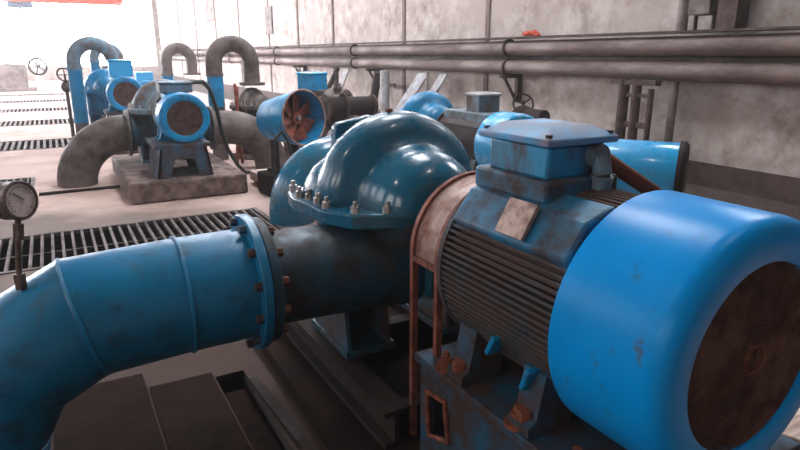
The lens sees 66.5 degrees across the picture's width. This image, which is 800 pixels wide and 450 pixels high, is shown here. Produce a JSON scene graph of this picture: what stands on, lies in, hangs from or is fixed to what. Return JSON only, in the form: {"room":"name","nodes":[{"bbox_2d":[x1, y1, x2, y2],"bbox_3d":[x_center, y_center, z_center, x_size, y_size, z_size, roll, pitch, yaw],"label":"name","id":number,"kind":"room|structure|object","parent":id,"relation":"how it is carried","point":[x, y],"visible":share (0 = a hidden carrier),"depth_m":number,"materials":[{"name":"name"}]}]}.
{"room":"mechanical room","nodes":[
{"label":"mechanical room","id":0,"kind":"room"},
{"bbox_2d":[26,0,161,80],"bbox_3d":[-23.836,-13.505,42.048,14.220,8.100,0.300,-9,18,-28],"label":"wall","id":1,"kind":"structure","parent":0,"point":[50,75],"depth_m":44.54,"materials":[{"name":"white concrete"}]},
{"bbox_2d":[0,1,55,67],"bbox_3d":[-26.712,-13.491,40.138,6.400,6.100,0.100,-9,18,-28],"label":"window","id":2,"kind":"structure","parent":1,"relation":"in","point":[28,36],"depth_m":41.22,"materials":[{"name":"white glass"}]},
{"bbox_2d":[47,0,157,66],"bbox_3d":[-20.991,-14.354,43.230,6.680,6.100,0.100,-9,18,-28],"label":"window","id":3,"kind":"structure","parent":1,"relation":"in","point":[129,26],"depth_m":43.51,"materials":[{"name":"white glass"}]},
{"bbox_2d":[0,80,326,449],"bbox_3d":[-10.060,-3.580,19.331,13.620,0.001,56.000,-9,18,-28],"label":"floor","id":4,"kind":"structure","parent":0,"point":[75,210],"depth_m":7.16,"materials":[{"name":"concrete"}]},
{"bbox_2d":[0,177,34,186],"bbox_3d":[-6.158,-0.328,7.738,2.640,0.050,1.620,-9,18,-28],"label":"floor grating","id":5,"kind":"structure","parent":4,"relation":"on","point":[27,179],"depth_m":8.84,"materials":[{"name":"grey metal"}]},
{"bbox_2d":[0,49,37,91],"bbox_3d":[-19.153,-7.632,30.123,1.900,2.000,1.170,-9,18,-28],"label":"concrete block","id":6,"kind":"object","parent":4,"relation":"on","point":[13,77],"visible":0.99,"depth_m":29.81,"materials":[{"name":"grey concrete"}]},
{"bbox_2d":[0,99,65,103],"bbox_3d":[-14.798,-4.732,23.512,3.600,0.050,1.400,-9,18,-28],"label":"floor grating","id":7,"kind":"structure","parent":4,"relation":"on","point":[15,101],"depth_m":23.91,"materials":[{"name":"grey metal"}]},
{"bbox_2d":[0,93,65,96],"bbox_3d":[-17.049,-5.811,27.375,3.600,0.050,1.400,-9,18,-28],"label":"floor grating","id":8,"kind":"structure","parent":4,"relation":"on","point":[44,93],"depth_m":27.74,"materials":[{"name":"grey metal"}]},
{"bbox_2d":[0,140,67,150],"bbox_3d":[-8.148,-1.254,11.987,3.480,0.528,1.560,-9,18,-28],"label":"trim","id":9,"kind":"structure","parent":4,"relation":"attached to","point":[59,141],"depth_m":12.99,"materials":[{"name":"black metal"}]},
{"bbox_2d":[0,107,67,112],"bbox_3d":[-12.618,-3.673,19.720,3.550,0.050,1.400,-9,18,-28],"label":"floor grating","id":10,"kind":"structure","parent":4,"relation":"on","point":[52,108],"depth_m":20.15,"materials":[{"name":"grey metal"}]},
{"bbox_2d":[3,108,66,111],"bbox_3d":[-12.618,-3.432,19.787,3.610,0.528,1.460,-9,18,-28],"label":"trim","id":11,"kind":"structure","parent":4,"relation":"attached to","point":[61,108],"depth_m":20.71,"materials":[{"name":"grey metal"}]},
{"bbox_2d":[0,138,71,151],"bbox_3d":[-8.148,-1.496,11.920,3.420,0.050,1.500,-9,18,-28],"label":"floor grating","id":12,"kind":"structure","parent":4,"relation":"on","point":[25,142],"depth_m":12.44,"materials":[{"name":"grey metal"}]},
{"bbox_2d":[56,67,74,137],"bbox_3d":[-6.779,-2.451,12.495,0.300,1.501,0.206,-9,18,-28],"label":"valve","id":13,"kind":"object","parent":12,"relation":"on","point":[65,88],"visible":0.72,"depth_m":12.43,"materials":[{"name":"metal"}]},
{"bbox_2d":[0,118,73,126],"bbox_3d":[-10.429,-2.616,15.933,3.520,0.050,1.400,-9,18,-28],"label":"floor grating","id":14,"kind":"structure","parent":4,"relation":"on","point":[48,120],"depth_m":16.29,"materials":[{"name":"grey metal"}]},
{"bbox_2d":[2,120,73,125],"bbox_3d":[-10.429,-2.374,16.001,3.580,0.528,1.460,-9,18,-28],"label":"trim","id":15,"kind":"structure","parent":4,"relation":"attached to","point":[60,121],"depth_m":16.97,"materials":[{"name":"black metal"}]},
{"bbox_2d":[28,57,47,91],"bbox_3d":[-17.581,-7.326,29.719,0.843,1.628,0.632,-9,18,-28],"label":"valve","id":16,"kind":"object","parent":4,"relation":"on","point":[37,65],"visible":1,"depth_m":29.58,"materials":[{"name":"metal"}]},
{"bbox_2d":[39,185,119,195],"bbox_3d":[-4.228,-0.461,8.075,0.960,0.038,0.040,-9,18,-29],"label":"rod","id":17,"kind":"object","parent":4,"relation":"on","point":[114,186],"visible":1,"depth_m":8.05,"materials":[{"name":"black metal"}]},
{"bbox_2d":[66,36,118,132],"bbox_3d":[-5.746,-2.520,11.664,1.012,2.080,0.410,-9,18,-28],"label":"pipe","id":18,"kind":"object","parent":4,"relation":"on","point":[75,51],"visible":0.8,"depth_m":11.37,"materials":[{"name":"blue metal"}]},
{"bbox_2d":[57,110,132,187],"bbox_3d":[-4.289,-1.072,8.512,0.996,1.023,0.650,-9,18,-28],"label":"pipe","id":19,"kind":"object","parent":4,"relation":"on","point":[81,161],"visible":1,"depth_m":8.33,"materials":[{"name":"grey metal"}]},
{"bbox_2d":[89,43,123,117],"bbox_3d":[-6.675,-3.183,14.152,0.822,2.020,0.360,-9,18,-28],"label":"pipe","id":20,"kind":"object","parent":4,"relation":"on","point":[94,61],"visible":0.36,"depth_m":13.80,"materials":[{"name":"blue metal"}]},
{"bbox_2d":[54,373,165,449],"bbox_3d":[-1.111,1.134,2.420,0.445,0.014,2.220,-9,18,-28],"label":"slab","id":21,"kind":"object","parent":4,"relation":"on","point":[117,414],"visible":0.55,"depth_m":3.00,"materials":[{"name":"concrete"}]},
{"bbox_2d":[114,147,138,154],"bbox_3d":[-5.599,-1.804,12.485,1.220,0.260,3.100,-9,18,-28],"label":"concrete block","id":22,"kind":"object","parent":4,"relation":"on","point":[137,151],"visible":0.02,"depth_m":11.12,"materials":[{"name":"grey concrete"}]},
{"bbox_2d":[84,69,110,122],"bbox_3d":[-6.012,-2.601,12.597,1.005,1.215,1.024,-9,18,-28],"label":"pump","id":23,"kind":"object","parent":22,"relation":"on","point":[95,83],"visible":0.45,"depth_m":12.28,"materials":[{"name":"blue paint"}]},
{"bbox_2d":[103,109,133,116],"bbox_3d":[-5.169,-1.932,11.569,0.720,0.480,0.850,-9,18,-28],"label":"stand","id":24,"kind":"object","parent":22,"relation":"on","point":[118,112],"visible":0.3,"depth_m":11.09,"materials":[{"name":"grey metal"}]},
{"bbox_2d":[105,59,141,111],"bbox_3d":[-5.150,-2.595,11.329,0.628,0.926,0.890,-9,18,-28],"label":"motor","id":25,"kind":"object","parent":24,"relation":"on","point":[120,91],"visible":0.86,"depth_m":11.03,"materials":[{"name":"blue paint"}]},
{"bbox_2d":[113,82,137,106],"bbox_3d":[-4.943,-2.358,11.011,0.492,0.492,0.024,-9,18,-28],"label":"grille","id":26,"kind":"object","parent":25,"relation":"attached to","point":[124,93],"depth_m":10.99,"materials":[{"name":"metal"}]},
{"bbox_2d":[0,212,267,271],"bbox_3d":[-3.563,0.523,5.624,5.010,0.528,1.270,-9,18,-28],"label":"trim","id":27,"kind":"structure","parent":4,"relation":"attached to","point":[67,238],"depth_m":6.40,"materials":[{"name":"black metal"}]},
{"bbox_2d":[0,214,274,449],"bbox_3d":[-1.286,0.572,2.530,1.409,1.086,0.624,-9,18,-28],"label":"pipe","id":28,"kind":"object","parent":4,"relation":"on","point":[79,321],"visible":1,"depth_m":2.36,"materials":[{"name":"blue metal"}]},
{"bbox_2d":[0,180,38,289],"bbox_3d":[-1.412,0.034,2.260,0.098,0.408,0.146,5,16,16],"label":"pressure gauge","id":29,"kind":"object","parent":28,"relation":"on","point":[19,200],"visible":1,"depth_m":2.22,"materials":[{"name":"metal"}]},
{"bbox_2d":[0,207,285,274],"bbox_3d":[-3.563,0.281,5.557,4.950,0.050,1.210,-9,18,-28],"label":"floor grate","id":30,"kind":"object","parent":4,"relation":"on","point":[255,211],"depth_m":6.25,"materials":[{"name":"grey metal"}]},
{"bbox_2d":[112,152,247,204],"bbox_3d":[-3.192,-0.733,8.650,1.420,0.260,2.400,-9,18,-28],"label":"concrete block","id":31,"kind":"object","parent":4,"relation":"on","point":[140,185],"visible":0.74,"depth_m":7.77,"materials":[{"name":"grey concrete"}]},
{"bbox_2d":[127,79,211,162],"bbox_3d":[-3.361,-1.538,8.902,1.086,1.155,1.020,-9,18,-28],"label":"pump","id":32,"kind":"object","parent":31,"relation":"on","point":[143,126],"visible":0.32,"depth_m":8.59,"materials":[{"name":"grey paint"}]},
{"bbox_2d":[145,137,213,179],"bbox_3d":[-2.905,-0.907,8.007,0.680,0.420,0.850,-9,18,-28],"label":"stand","id":33,"kind":"object","parent":31,"relation":"on","point":[162,155],"visible":0.85,"depth_m":7.67,"materials":[{"name":"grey metal"}]},
{"bbox_2d":[152,80,209,142],"bbox_3d":[-2.864,-1.476,7.877,0.613,0.746,0.868,-9,18,-28],"label":"motor","id":34,"kind":"object","parent":33,"relation":"on","point":[181,116],"visible":1,"depth_m":7.58,"materials":[{"name":"blue paint"}]},
{"bbox_2d":[167,101,202,135],"bbox_3d":[-2.661,-1.320,7.546,0.480,0.480,0.023,-9,18,-28],"label":"grille","id":35,"kind":"object","parent":34,"relation":"attached to","point":[184,118],"depth_m":7.54,"materials":[{"name":"brown metal"}]},
{"bbox_2d":[189,80,249,173],"bbox_3d":[-2.521,-1.355,8.710,0.204,1.431,1.179,9,18,28],"label":"power cable","id":36,"kind":"object","parent":34,"relation":"attached to","point":[202,82],"visible":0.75,"depth_m":8.66,"materials":[{"name":"black rubber"}]},
{"bbox_2d":[160,42,200,79],"bbox_3d":[-6.213,-4.115,17.376,1.072,2.081,0.460,-9,18,-28],"label":"pipe","id":37,"kind":"object","parent":4,"relation":"on","point":[170,50],"visible":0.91,"depth_m":17.05,"materials":[{"name":"grey metal"}]},
{"bbox_2d":[150,372,251,449],"bbox_3d":[-0.716,1.102,2.534,0.330,0.014,2.040,-9,18,-28],"label":"slab","id":38,"kind":"object","parent":4,"relation":"on","point":[194,413],"visible":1,"depth_m":3.04,"materials":[{"name":"concrete"}]},
{"bbox_2d":[205,35,264,159],"bbox_3d":[-2.776,-2.161,10.418,0.962,2.060,0.462,-9,18,-28],"label":"pipe","id":39,"kind":"object","parent":4,"relation":"on","point":[221,46],"visible":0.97,"depth_m":10.18,"materials":[{"name":"grey metal"}]},
{"bbox_2d":[236,87,238,162],"bbox_3d":[-2.671,-1.628,10.014,0.128,1.253,0.050,-9,18,-28],"label":"rod","id":40,"kind":"object","parent":4,"relation":"on","point":[237,88],"visible":0.38,"depth_m":9.94,"materials":[{"name":"metal"}]},
{"bbox_2d":[233,84,243,163],"bbox_3d":[-2.649,-1.655,10.019,0.088,1.302,0.050,-9,18,-28],"label":"rod","id":41,"kind":"object","parent":4,"relation":"on","point":[234,85],"visible":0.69,"depth_m":9.92,"materials":[{"name":"metal"}]},
{"bbox_2d":[233,152,253,159],"bbox_3d":[-2.519,-1.251,10.803,0.620,0.100,0.620,7,17,25],"label":"concrete block","id":42,"kind":"object","parent":4,"relation":"on","point":[246,156],"visible":0.1,"depth_m":10.54,"materials":[{"name":"grey concrete"}]},
{"bbox_2d":[229,87,268,153],"bbox_3d":[-2.543,-1.827,10.616,0.744,1.110,0.760,7,17,25],"label":"pump","id":43,"kind":"object","parent":42,"relation":"on","point":[250,99],"visible":0.38,"depth_m":10.32,"materials":[{"name":"metal"}]},
{"bbox_2d":[207,106,286,168],"bbox_3d":[-2.363,-1.363,9.553,1.185,1.023,0.650,-9,18,-28],"label":"pipe","id":44,"kind":"object","parent":4,"relation":"on","point":[241,129],"visible":0.73,"depth_m":9.29,"materials":[{"name":"grey metal"}]},
{"bbox_2d":[216,370,293,449],"bbox_3d":[-0.484,1.336,2.711,0.220,0.528,2.060,-9,18,-28],"label":"trim","id":45,"kind":"structure","parent":4,"relation":"attached to","point":[230,382],"depth_m":3.39,"materials":[{"name":"black metal"}]},
{"bbox_2d":[225,388,282,449],"bbox_3d":[-0.476,1.175,2.652,0.136,0.050,1.870,-9,18,-28],"label":"plank","id":46,"kind":"object","parent":45,"relation":"in","point":[259,434],"visible":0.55,"depth_m":3.14,"materials":[{"name":"brown wood"}]},
{"bbox_2d":[257,170,277,196],"bbox_3d":[-1.516,-0.578,8.075,0.620,0.269,0.460,-9,18,-28],"label":"concrete block","id":47,"kind":"object","parent":4,"relation":"on","point":[265,178],"visible":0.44,"depth_m":7.84,"materials":[{"name":"concrete"}]},
{"bbox_2d":[250,168,267,182],"bbox_3d":[-1.728,-0.698,8.561,0.636,0.130,0.521,-9,18,-28],"label":"slab","id":48,"kind":"object","parent":47,"relation":"on","point":[253,173],"visible":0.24,"depth_m":8.49,"materials":[{"name":"grey concrete"}]},
{"bbox_2d":[256,89,325,173],"bbox_3d":[-1.420,-1.199,7.791,0.733,1.079,0.702,13,20,39],"label":"fan shroud","id":49,"kind":"object","parent":47,"relation":"on","point":[300,113],"visible":0.91,"depth_m":7.70,"materials":[{"name":"blue metal"}]},
{"bbox_2d":[249,376,315,449],"bbox_3d":[-0.361,1.050,2.702,0.050,0.020,1.700,-10,18,-31],"label":"strip","id":50,"kind":"object","parent":4,"relation":"on","point":[290,426],"visible":1,"depth_m":3.03,"materials":[{"name":"grey metal"}]},
{"bbox_2d":[273,130,292,181],"bbox_3d":[-1.331,-0.709,7.331,0.382,0.872,0.054,-5,16,-17],"label":"cable","id":51,"kind":"object","parent":4,"relation":"on","point":[281,132],"visible":0.6,"depth_m":7.24,"materials":[{"name":"black rubber"}]},
{"bbox_2d":[269,129,330,226],"bbox_3d":[-1.033,-0.540,6.629,0.819,0.975,0.630,-9,18,-28],"label":"pipe","id":52,"kind":"object","parent":4,"relation":"on","point":[298,166],"visible":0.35,"depth_m":6.44,"materials":[{"name":"blue metal"}]},
{"bbox_2d":[283,125,330,159],"bbox_3d":[-1.366,-1.312,10.053,1.000,0.620,0.500,7,17,25],"label":"concrete block","id":53,"kind":"object","parent":4,"relation":"on","point":[327,128],"visible":0.02,"depth_m":10.01,"materials":[{"name":"grey concrete"}]},
{"bbox_2d":[296,72,353,126],"bbox_3d":[-1.299,-2.019,9.823,1.000,0.866,0.613,7,17,25],"label":"motor","id":54,"kind":"object","parent":53,"relation":"on","point":[316,82],"visible":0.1,"depth_m":9.63,"materials":[{"name":"metal"}]},
{"bbox_2d":[321,72,377,126],"bbox_3d":[-0.757,-1.559,9.303,0.805,1.500,0.380,-9,18,-28],"label":"valve","id":55,"kind":"object","parent":4,"relation":"on","point":[337,109],"visible":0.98,"depth_m":9.09,"materials":[{"name":"metal"}]},
{"bbox_2d":[261,305,447,449],"bbox_3d":[0.271,0.922,3.023,1.320,0.099,2.940,-9,18,-28],"label":"concrete plinth","id":56,"kind":"object","parent":4,"relation":"on","point":[335,424],"visible":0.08,"depth_m":3.16,"materials":[{"name":"concrete"}]},
{"bbox_2d":[284,305,458,449],"bbox_3d":[-0.037,0.650,3.475,0.920,0.179,1.530,-9,18,-28],"label":"base frame","id":57,"kind":"object","parent":4,"relation":"on","point":[385,414],"visible":0.3,"depth_m":2.98,"materials":[{"name":"metal"}]},
{"bbox_2d":[251,109,471,359],"bbox_3d":[-0.044,-0.006,3.248,1.574,1.205,1.104,-9,18,-28],"label":"pump","id":58,"kind":"object","parent":57,"relation":"on","point":[343,272],"visible":0.61,"depth_m":2.89,"materials":[{"name":"teal paint"}]},
{"bbox_2d":[409,171,476,435],"bbox_3d":[0.355,0.356,2.625,0.604,1.162,0.209,-9,18,-28],"label":"guard","id":59,"kind":"object","parent":4,"relation":"on","point":[434,215],"visible":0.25,"depth_m":2.45,"materials":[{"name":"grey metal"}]},
{"bbox_2d":[415,341,799,449],"bbox_3d":[0.648,0.796,2.237,0.750,0.562,1.110,-9,18,-28],"label":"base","id":60,"kind":"object","parent":4,"relation":"on","point":[474,416],"visible":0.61,"depth_m":2.21,"materials":[{"name":"blue metal"}]},
{"bbox_2d":[436,118,799,449],"bbox_3d":[0.643,0.139,2.074,0.766,0.937,1.191,-9,18,-28],"label":"motor","id":61,"kind":"object","parent":60,"relation":"on","point":[658,319],"visible":1,"depth_m":1.66,"materials":[{"name":"blue paint"}]},
{"bbox_2d":[687,261,799,449],"bbox_3d":[0.921,0.348,1.617,0.600,0.600,0.029,-9,18,-28],"label":"grille","id":62,"kind":"object","parent":61,"relation":"attached to","point":[743,317],"depth_m":1.58,"materials":[{"name":"brown metal"}]},
{"bbox_2d":[610,154,661,193],"bbox_3d":[0.938,0.343,2.548,0.737,1.470,0.111,-10,18,-32],"label":"cable conduit","id":63,"kind":"object","parent":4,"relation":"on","point":[624,172],"visible":0.09,"depth_m":2.33,"materials":[{"name":"brown metal"}]},
{"bbox_2d":[603,139,689,194],"bbox_3d":[1.884,-0.240,5.388,1.110,1.065,0.570,8,18,27],"label":"motor","id":64,"kind":"object","parent":4,"relation":"on","point":[665,164],"visible":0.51,"depth_m":4.96,"materials":[{"name":"blue paint"}]},
{"bbox_2d":[782,407,799,442],"bbox_3d":[2.055,0.908,3.070,0.160,0.100,0.900,13,20,39],"label":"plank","id":65,"kind":"object","parent":4,"relation":"on","point":[792,431],"visible":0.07,"depth_m":2.79,"materials":[{"name":"beige wood"}]},
{"bbox_3d":[-7.438,-3.238,17.621,0.990,0.260,2.800,-9,18,-28],"label":"concrete block","id":66,"kind":"object","parent":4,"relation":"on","visible":0},
{"bbox_2d":[134,72,153,85],"bbox_3d":[-7.064,-3.729,16.951,0.804,1.026,1.139,-9,18,-28],"label":"motor","id":67,"kind":"object","parent":66,"relation":"on","point":[142,78],"visible":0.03,"depth_m":16.72,"materials":[{"name":"blue paint"}]},
{"bbox_3d":[0.563,-0.390,7.124,1.400,0.419,2.400,-9,18,-28],"label":"concrete block","id":68,"kind":"object","parent":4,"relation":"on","visible":0},
{"bbox_2d":[399,91,453,119],"bbox_3d":[0.349,-1.205,7.587,0.976,0.900,0.960,-8,17,-26],"label":"pump","id":69,"kind":"object","parent":68,"relation":"on","point":[431,104],"visible":0.12,"depth_m":7.35,"materials":[{"name":"blue paint"}]},
{"bbox_2d":[425,71,427,90],"bbox_3d":[0.325,-1.757,7.437,0.026,0.235,0.026,-2,16,-7],"label":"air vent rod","id":70,"kind":"object","parent":69,"relation":"on","point":[426,82],"visible":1,"depth_m":7.44,"materials":[{"name":"metal"}]},
{"bbox_2d":[436,91,534,170],"bbox_3d":[0.806,-0.928,6.082,0.613,0.776,1.264,-8,17,-26],"label":"motor","id":71,"kind":"object","parent":68,"relation":"on","point":[482,107],"visible":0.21,"depth_m":5.88,"materials":[{"name":"blue paint"}]},
{"bbox_2d":[156,0,799,177],"bbox_3d":[-3.990,-7.819,21.684,0.300,8.100,56.000,-9,18,-28],"label":"wall","id":72,"kind":"structure","parent":0,"point":[755,127],"depth_m":10.68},
{"bbox_2d":[176,0,183,76],"bbox_3d":[-13.922,-12.941,38.279,0.030,7.160,0.120,-9,18,-28],"label":"trim","id":73,"kind":"structure","parent":72,"relation":"attached to","point":[176,0],"depth_m":38.42,"materials":[{"name":"grey metal"}]},
{"bbox_2d":[193,0,200,79],"bbox_3d":[-11.475,-11.768,34.079,0.030,7.160,0.120,-9,18,-28],"label":"trim","id":74,"kind":"structure","parent":72,"relation":"attached to","point":[193,0],"depth_m":34.32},
{"bbox_2d":[205,0,214,21],"bbox_3d":[-9.600,-10.941,30.819,0.049,1.200,1.700,-9,18,-28],"label":"wall panel","id":75,"kind":"object","parent":72,"relation":"attached to","point":[209,4],"visible":1,"depth_m":30.79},
{"bbox_2d":[213,0,216,38],"bbox_3d":[-9.175,-10.666,30.131,0.030,7.160,0.120,-9,18,-28],"label":"trim","id":76,"kind":"structure","parent":72,"relation":"attached to","point":[213,0],"depth_m":30.24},
{"bbox_2d":[236,0,243,86],"bbox_3d":[-7.071,-9.657,26.520,0.030,7.160,0.120,-9,18,-28],"label":"trim","id":77,"kind":"structure","parent":72,"relation":"attached to","point":[236,0],"depth_m":26.77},
{"bbox_2d":[264,6,272,34],"bbox_3d":[-4.975,-7.761,23.150,0.049,1.000,0.800,-9,18,-28],"label":"wall panel","id":78,"kind":"object","parent":72,"relation":"attached to","point":[268,10],"visible":1,"depth_m":23.07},
{"bbox_2d":[266,0,272,91],"bbox_3d":[-5.020,-8.675,23.000,0.030,7.160,0.120,-9,18,-28],"label":"trim","id":79,"kind":"structure","parent":72,"relation":"attached to","point":[266,0],"depth_m":23.69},
{"bbox_2d":[295,0,300,71],"bbox_3d":[-3.469,-7.931,20.338,0.030,7.160,0.120,-9,18,-28],"label":"trim","id":80,"kind":"structure","parent":72,"relation":"attached to","point":[297,22],"depth_m":20.65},
{"bbox_2d":[292,65,306,71],"bbox_3d":[-3.352,-5.086,20.438,0.480,0.505,0.080,-9,18,-28],"label":"bracket","id":81,"kind":"object","parent":72,"relation":"attached to","point":[294,66],"visible":0.57,"depth_m":20.38,"materials":[{"name":"grey metal"}]},
{"bbox_2d":[331,0,335,85],"bbox_3d":[-2.006,-7.230,17.826,0.030,7.160,0.120,-9,18,-28],"label":"trim","id":82,"kind":"structure","parent":72,"relation":"attached to","point":[332,8],"depth_m":18.15,"materials":[{"name":"grey metal"}]},
{"bbox_2d":[366,68,382,78],"bbox_3d":[-0.660,-3.796,15.819,0.480,0.505,0.080,-9,18,-28],"label":"bracket","id":83,"kind":"object","parent":72,"relation":"attached to","point":[377,69],"visible":0.33,"depth_m":15.73,"materials":[{"name":"grey metal"}]},
{"bbox_2d":[402,0,405,96],"bbox_3d":[0.094,-6.224,14.223,0.030,7.160,0.120,-9,18,-28],"label":"trim","id":84,"kind":"structure","parent":72,"relation":"attached to","point":[403,1],"depth_m":14.66,"materials":[{"name":"grey metal"}]},
{"bbox_2d":[154,79,799,220],"bbox_3d":[-4.705,-4.399,22.223,1.300,0.019,56.000,-9,18,-28],"label":"trim","id":85,"kind":"structure","parent":72,"relation":"attached to","point":[791,210],"depth_m":7.62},
{"bbox_2d":[327,66,339,88],"bbox_3d":[-2.107,-3.790,17.478,1.010,1.474,0.140,10,19,33],"label":"pipe","id":86,"kind":"object","parent":85,"relation":"on","point":[332,79],"visible":0.34,"depth_m":17.18,"materials":[{"name":"metal"}]},
{"bbox_2d":[339,69,349,87],"bbox_3d":[-1.694,-3.468,16.380,0.284,1.369,1.059,10,19,33],"label":"leaning board","id":87,"kind":"object","parent":85,"relation":"on","point":[343,78],"visible":0.36,"depth_m":16.45,"materials":[{"name":"grey wood"}]},
{"bbox_2d":[370,71,379,98],"bbox_3d":[-0.653,-3.083,15.040,0.199,1.413,0.641,-11,19,-34],"label":"pipe","id":88,"kind":"object","parent":85,"relation":"on","point":[375,88],"visible":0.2,"depth_m":14.76,"materials":[{"name":"metal"}]},
{"bbox_2d":[380,70,389,112],"bbox_3d":[-0.354,-2.895,14.273,0.217,1.400,0.220,-9,18,-28],"label":"pipe","id":89,"kind":"object","parent":85,"relation":"on","point":[384,74],"visible":0.66,"depth_m":14.13,"materials":[{"name":"grey metal"}]},
{"bbox_2d":[394,73,428,110],"bbox_3d":[0.082,-2.671,13.529,1.265,1.367,0.301,6,17,19],"label":"leaning board","id":90,"kind":"object","parent":85,"relation":"on","point":[420,78],"visible":0.5,"depth_m":13.35,"materials":[{"name":"grey wood"}]},
{"bbox_2d":[430,74,447,91],"bbox_3d":[0.498,-2.472,12.815,1.058,1.367,0.210,4,16,15],"label":"leaning board","id":91,"kind":"object","parent":85,"relation":"on","point":[441,78],"visible":0.36,"depth_m":12.56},
{"bbox_2d":[512,93,549,118],"bbox_3d":[2.023,-1.477,9.636,0.400,1.162,0.700,-9,18,-28],"label":"valve","id":92,"kind":"object","parent":85,"relation":"on","point":[535,113],"visible":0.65,"depth_m":9.53,"materials":[{"name":"metal"}]},
{"bbox_2d":[610,79,661,140],"bbox_3d":[3.263,-1.336,8.653,0.150,1.420,0.770,-9,18,-28],"label":"rack","id":93,"kind":"object","parent":85,"relation":"on","point":[621,122],"visible":0.71,"depth_m":8.52,"materials":[{"name":"grey metal"}]},
{"bbox_2d":[664,82,679,141],"bbox_3d":[3.687,-1.244,8.361,0.107,1.400,0.110,-9,18,-28],"label":"conduit","id":94,"kind":"object","parent":85,"relation":"on","point":[674,87],"visible":0.66,"depth_m":8.24,"materials":[{"name":"grey metal"}]},
{"bbox_2d":[173,76,799,205],"bbox_3d":[-4.130,-4.639,22.491,0.020,0.340,56.000,-9,18,-28],"label":"baseboard","id":95,"kind":"structure","parent":72,"relation":"attached to","point":[781,188],"depth_m":7.86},
{"bbox_2d":[174,55,799,62],"bbox_3d":[-4.204,-6.097,22.041,0.150,0.070,52.000,-9,18,-28],"label":"pipe rail","id":96,"kind":"object","parent":72,"relation":"attached to","point":[762,59],"visible":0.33,"depth_m":9.29,"materials":[{"name":"grey metal"}]},
{"bbox_2d":[483,0,490,90],"bbox_3d":[1.709,-5.450,11.451,0.030,7.160,0.120,-9,18,-28],"label":"trim","id":97,"kind":"structure","parent":72,"relation":"attached to","point":[488,2],"depth_m":11.89,"materials":[{"name":"grey metal"}]},
{"bbox_2d":[500,74,522,101],"bbox_3d":[2.031,-2.506,11.199,0.480,0.505,0.080,-9,18,-28],"label":"bracket","id":98,"kind":"object","parent":72,"relation":"attached to","point":[518,77],"visible":0.86,"depth_m":11.21,"materials":[{"name":"grey metal"}]},
{"bbox_2d":[172,56,799,85],"bbox_3d":[-4.400,-5.913,21.977,0.310,0.310,52.000,-9,18,-28],"label":"pipe","id":99,"kind":"object","parent":98,"relation":"on","point":[744,73],"visible":0.97,"depth_m":9.24,"materials":[{"name":"grey metal"}]},
{"bbox_2d":[159,33,799,57],"bbox_3d":[-4.400,-6.226,21.890,0.320,0.320,52.000,-9,18,-28],"label":"pipe","id":100,"kind":"object","parent":99,"relation":"on","point":[770,44],"visible":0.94,"depth_m":9.05,"materials":[{"name":"grey metal"}]},
{"bbox_2d":[159,26,799,50],"bbox_3d":[-4.392,-6.397,21.848,0.300,0.028,52.000,-9,18,-28],"label":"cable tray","id":101,"kind":"object","parent":100,"relation":"on","point":[783,27],"visible":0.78,"depth_m":9.02,"materials":[{"name":"grey metal"}]},
{"bbox_2d":[522,29,540,35],"bbox_3d":[2.245,-3.280,10.417,0.240,0.113,0.400,-9,18,-28],"label":"rag","id":102,"kind":"object","parent":101,"relation":"on","point":[534,32],"visible":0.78,"depth_m":10.32,"materials":[{"name":"red fabric"}]},
{"bbox_2d":[676,0,688,30],"bbox_3d":[3.687,-3.966,7.601,0.136,2.949,0.140,-9,18,-28],"label":"conduit","id":103,"kind":"object","parent":101,"relation":"on","point":[682,16],"visible":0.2,"depth_m":7.90,"materials":[{"name":"grey metal"}]},
{"bbox_2d":[688,0,718,29],"bbox_3d":[3.832,-2.922,7.581,0.280,0.950,0.305,-9,18,-28],"label":"switch box","id":104,"kind":"object","parent":101,"relation":"on","point":[697,8],"visible":0.72,"depth_m":7.56,"materials":[{"name":"grey metal"}]},
{"bbox_2d":[715,0,750,28],"bbox_3d":[4.027,-3.613,7.082,0.250,2.549,0.250,-9,18,-28],"label":"steel post","id":105,"kind":"object","parent":101,"relation":"on","point":[730,13],"visible":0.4,"depth_m":7.30,"materials":[{"name":"metal"}]},
{"bbox_3d":[-16.130,-5.987,15.123,0.300,8.100,56.000,-9,18,-28],"label":"wall","id":106,"kind":"structure","parent":0,"visible":0},
{"bbox_2d":[0,0,122,5],"bbox_3d":[-19.425,-11.633,30.675,9.900,0.750,1.400,-9,18,-28],"label":"crane","id":107,"kind":"object","parent":106,"relation":"attached to","point":[90,2],"visible":0.97,"depth_m":31.92,"materials":[{"name":"orange paint"}]},
{"bbox_2d":[7,1,32,15],"bbox_3d":[-19.202,-10.961,30.874,1.100,0.690,0.320,-9,18,-28],"label":"crane hoist","id":108,"kind":"object","parent":107,"relation":"hanging from","point":[11,4],"visible":1,"depth_m":30.72,"materials":[{"name":"blue metal"}]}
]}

